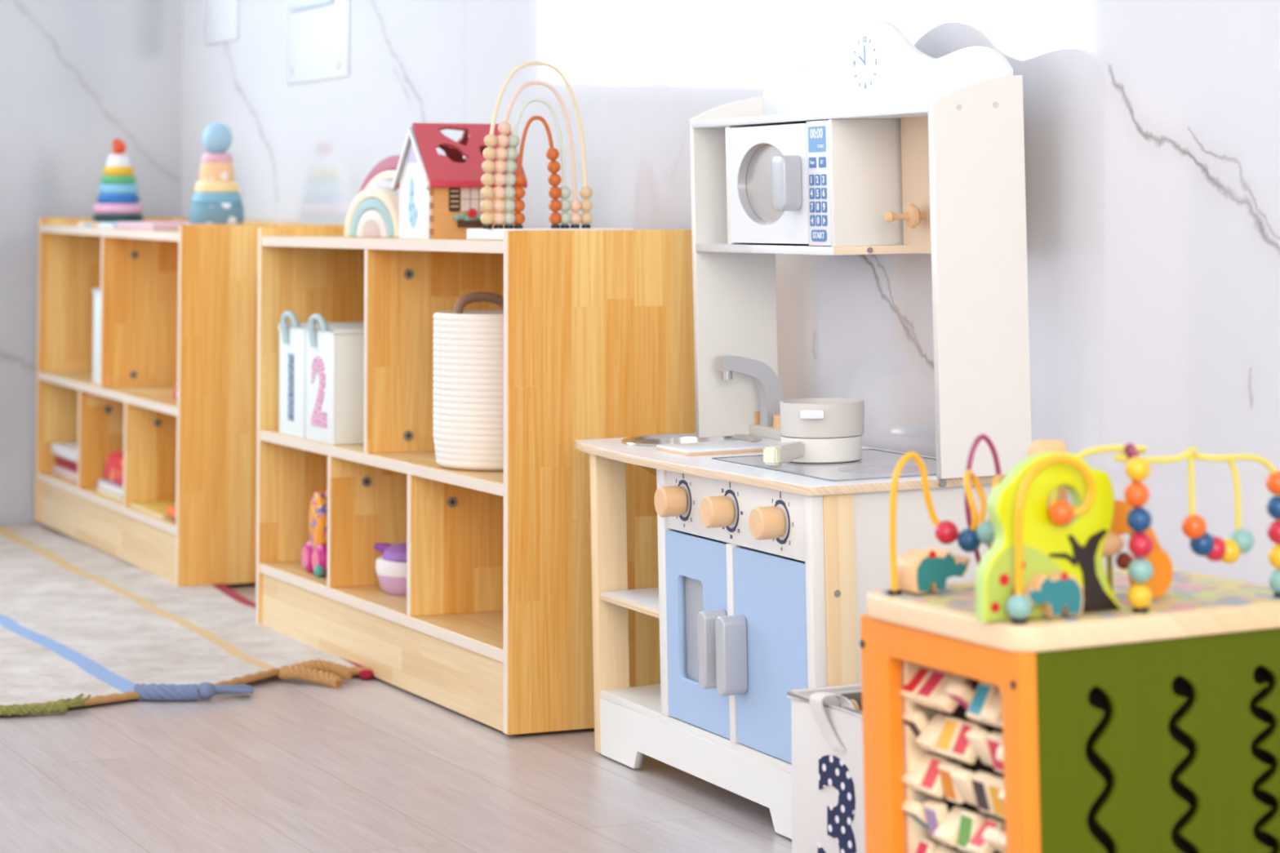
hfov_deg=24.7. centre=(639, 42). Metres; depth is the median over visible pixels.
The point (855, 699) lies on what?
block
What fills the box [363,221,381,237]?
arch
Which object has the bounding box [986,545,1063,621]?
print
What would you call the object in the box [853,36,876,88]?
print
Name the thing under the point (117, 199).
stacking toy
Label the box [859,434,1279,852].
cube
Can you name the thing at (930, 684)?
print
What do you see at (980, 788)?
print
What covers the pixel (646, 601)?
shelf
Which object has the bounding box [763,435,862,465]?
saucepan
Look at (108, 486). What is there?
picture book
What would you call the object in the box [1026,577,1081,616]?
animal
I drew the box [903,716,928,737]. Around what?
print
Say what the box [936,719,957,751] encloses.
print
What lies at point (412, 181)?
print
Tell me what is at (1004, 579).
print
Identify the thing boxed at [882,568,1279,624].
print
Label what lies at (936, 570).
print
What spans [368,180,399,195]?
arch
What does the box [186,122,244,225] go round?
stacking toy
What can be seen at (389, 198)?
arch
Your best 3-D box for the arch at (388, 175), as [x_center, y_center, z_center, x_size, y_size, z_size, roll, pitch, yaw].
[-0.468,0.304,5.532,0.014,0.126,0.238,3,-4,-42]
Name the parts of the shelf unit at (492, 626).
panel, shelf, shelf, panel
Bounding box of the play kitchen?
[573,20,1031,839]
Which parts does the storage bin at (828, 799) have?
handle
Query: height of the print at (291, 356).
0.128 m
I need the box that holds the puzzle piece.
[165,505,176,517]
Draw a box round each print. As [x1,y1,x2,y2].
[288,353,293,421]
[311,356,326,427]
[408,177,417,228]
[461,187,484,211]
[817,755,856,852]
[837,464,919,473]
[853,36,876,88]
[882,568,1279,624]
[901,667,929,692]
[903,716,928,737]
[903,801,928,829]
[915,841,928,852]
[916,552,968,591]
[916,671,945,697]
[920,758,942,789]
[923,807,938,836]
[928,551,936,558]
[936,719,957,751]
[938,768,956,799]
[948,684,973,709]
[951,724,973,755]
[956,814,973,848]
[967,684,991,715]
[968,819,998,847]
[971,779,990,811]
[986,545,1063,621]
[986,739,1004,771]
[988,785,1004,817]
[991,602,999,612]
[999,573,1009,585]
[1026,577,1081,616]
[1048,528,1119,612]
[1061,571,1068,580]
[1095,552,1108,595]
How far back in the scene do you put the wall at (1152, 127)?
4.21 m
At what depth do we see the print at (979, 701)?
2.84 m
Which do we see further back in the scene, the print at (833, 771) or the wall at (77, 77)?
the wall at (77, 77)
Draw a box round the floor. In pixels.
[0,582,791,852]
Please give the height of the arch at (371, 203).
0.073 m
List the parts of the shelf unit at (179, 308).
shelf, shelf, panel, panel, panel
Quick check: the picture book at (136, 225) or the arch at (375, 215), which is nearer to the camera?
the arch at (375, 215)
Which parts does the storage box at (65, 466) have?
lid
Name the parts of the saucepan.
handle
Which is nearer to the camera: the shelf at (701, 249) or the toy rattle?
the shelf at (701, 249)
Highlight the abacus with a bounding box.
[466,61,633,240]
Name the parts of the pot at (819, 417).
handle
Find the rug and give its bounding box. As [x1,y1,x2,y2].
[0,524,373,716]
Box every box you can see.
[51,442,77,482]
[104,451,123,485]
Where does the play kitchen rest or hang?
on the floor
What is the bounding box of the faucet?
[715,355,783,439]
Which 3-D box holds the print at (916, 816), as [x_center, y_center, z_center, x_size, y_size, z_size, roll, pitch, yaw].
[0.285,0.779,2.949,0.032,0.030,0.021,0,-3,-26]
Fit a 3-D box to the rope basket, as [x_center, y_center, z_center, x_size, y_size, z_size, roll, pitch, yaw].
[-0.228,0.571,4.955,0.247,0.291,0.247,1,-4,-25]
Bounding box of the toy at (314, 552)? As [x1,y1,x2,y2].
[301,489,327,577]
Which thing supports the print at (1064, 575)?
on the cube
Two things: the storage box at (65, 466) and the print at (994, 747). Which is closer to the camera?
the print at (994, 747)
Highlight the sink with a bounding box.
[621,432,761,475]
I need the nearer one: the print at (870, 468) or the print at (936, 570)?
the print at (936, 570)
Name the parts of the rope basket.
rope handle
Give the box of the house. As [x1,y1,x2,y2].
[391,123,527,239]
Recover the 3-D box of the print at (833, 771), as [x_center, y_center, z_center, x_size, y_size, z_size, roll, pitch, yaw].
[0.232,0.921,3.439,0.003,0.160,0.083,2,-4,-28]
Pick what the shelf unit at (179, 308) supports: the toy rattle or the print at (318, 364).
the toy rattle
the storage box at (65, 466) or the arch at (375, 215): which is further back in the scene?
the storage box at (65, 466)
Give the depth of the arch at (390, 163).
5.58 m
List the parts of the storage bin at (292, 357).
handle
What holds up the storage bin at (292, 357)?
on the shelf unit at (492, 626)
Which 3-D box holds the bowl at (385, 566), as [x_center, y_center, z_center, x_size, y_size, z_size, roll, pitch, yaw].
[-0.419,0.950,5.308,0.124,0.030,0.124,1,-4,-25]
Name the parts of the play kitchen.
post, knob, oven door, handle, knob, post, handle, tall panel, control panel, knob, microwave door, washer door, handle, post, panel, tall panel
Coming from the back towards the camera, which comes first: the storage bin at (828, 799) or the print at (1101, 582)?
the storage bin at (828, 799)
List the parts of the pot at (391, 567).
handle, lid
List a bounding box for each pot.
[373,542,406,595]
[779,397,864,438]
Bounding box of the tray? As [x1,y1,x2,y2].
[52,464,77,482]
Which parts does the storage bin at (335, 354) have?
handle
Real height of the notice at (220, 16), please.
0.358 m
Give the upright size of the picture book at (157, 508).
0.010 m
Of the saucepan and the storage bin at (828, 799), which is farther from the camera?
the saucepan
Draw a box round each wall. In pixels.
[0,0,182,525]
[181,0,1279,586]
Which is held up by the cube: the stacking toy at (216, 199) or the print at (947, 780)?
the print at (947, 780)
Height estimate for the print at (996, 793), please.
0.032 m
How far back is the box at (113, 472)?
7.01 m
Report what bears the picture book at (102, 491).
on the shelf unit at (179, 308)
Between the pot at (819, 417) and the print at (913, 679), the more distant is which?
the pot at (819, 417)
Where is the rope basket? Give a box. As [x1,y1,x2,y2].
[432,291,503,471]
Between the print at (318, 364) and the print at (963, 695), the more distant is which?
the print at (318, 364)
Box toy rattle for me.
[173,389,177,400]
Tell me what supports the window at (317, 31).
attached to the wall at (1152, 127)
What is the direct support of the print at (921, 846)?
on the cube
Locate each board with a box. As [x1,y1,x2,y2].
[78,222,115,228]
[656,440,770,456]
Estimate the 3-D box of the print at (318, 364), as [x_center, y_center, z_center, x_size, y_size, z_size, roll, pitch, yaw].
[-0.602,0.653,5.475,0.002,0.130,0.085,1,-4,-25]
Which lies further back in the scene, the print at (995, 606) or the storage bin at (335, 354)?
the storage bin at (335, 354)
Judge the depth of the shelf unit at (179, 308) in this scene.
6.83 m
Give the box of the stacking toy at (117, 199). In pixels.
[92,139,143,222]
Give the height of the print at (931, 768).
0.032 m
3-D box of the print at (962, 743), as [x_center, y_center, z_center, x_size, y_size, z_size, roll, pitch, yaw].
[0.323,0.688,2.871,0.027,0.032,0.021,0,-3,-26]
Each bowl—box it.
[375,556,406,577]
[376,573,406,595]
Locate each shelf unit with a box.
[35,217,344,586]
[255,226,695,736]
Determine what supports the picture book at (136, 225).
on the shelf unit at (179, 308)
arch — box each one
[343,187,399,237]
[350,198,394,237]
[355,209,387,237]
[358,155,400,193]
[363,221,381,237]
[364,170,395,189]
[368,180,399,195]
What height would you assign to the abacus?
0.294 m
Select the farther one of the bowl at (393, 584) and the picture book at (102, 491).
the picture book at (102, 491)
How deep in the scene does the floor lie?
4.19 m
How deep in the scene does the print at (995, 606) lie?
2.77 m
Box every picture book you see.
[96,486,123,502]
[97,479,123,497]
[115,221,190,231]
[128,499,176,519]
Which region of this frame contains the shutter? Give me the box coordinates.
[448,187,460,212]
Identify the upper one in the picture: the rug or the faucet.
the faucet
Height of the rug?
0.043 m
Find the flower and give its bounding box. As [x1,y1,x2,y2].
[467,208,477,218]
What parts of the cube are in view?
post, orange panel, wooden post, green panel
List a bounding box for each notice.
[204,0,238,45]
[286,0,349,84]
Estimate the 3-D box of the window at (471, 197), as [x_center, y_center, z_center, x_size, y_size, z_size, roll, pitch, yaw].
[-0.291,0.275,5.143,0.050,0.042,0.001,1,-4,-25]
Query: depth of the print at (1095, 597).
2.81 m
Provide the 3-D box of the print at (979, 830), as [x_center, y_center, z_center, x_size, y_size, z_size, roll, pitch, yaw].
[0.338,0.773,2.839,0.031,0.031,0.021,0,-3,-26]
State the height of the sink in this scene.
0.056 m
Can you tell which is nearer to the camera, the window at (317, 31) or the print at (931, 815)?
the print at (931, 815)
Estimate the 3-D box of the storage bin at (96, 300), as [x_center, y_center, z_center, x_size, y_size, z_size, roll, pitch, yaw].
[-1.212,0.722,7.204,0.246,0.232,0.159,1,-3,-25]
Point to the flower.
(472, 213)
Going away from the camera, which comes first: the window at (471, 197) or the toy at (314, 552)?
the window at (471, 197)
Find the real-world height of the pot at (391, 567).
0.092 m
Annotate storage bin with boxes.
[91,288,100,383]
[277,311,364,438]
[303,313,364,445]
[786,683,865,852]
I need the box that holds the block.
[840,692,862,711]
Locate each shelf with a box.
[600,586,659,617]
[695,243,931,255]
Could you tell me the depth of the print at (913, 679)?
2.95 m
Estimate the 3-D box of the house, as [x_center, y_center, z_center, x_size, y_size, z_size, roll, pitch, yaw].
[-0.323,0.246,5.213,0.190,0.204,0.182,1,-4,-25]
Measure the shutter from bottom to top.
0.045 m
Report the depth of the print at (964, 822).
2.86 m
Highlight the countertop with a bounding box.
[573,436,1006,496]
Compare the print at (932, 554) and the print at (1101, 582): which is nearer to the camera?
the print at (1101, 582)

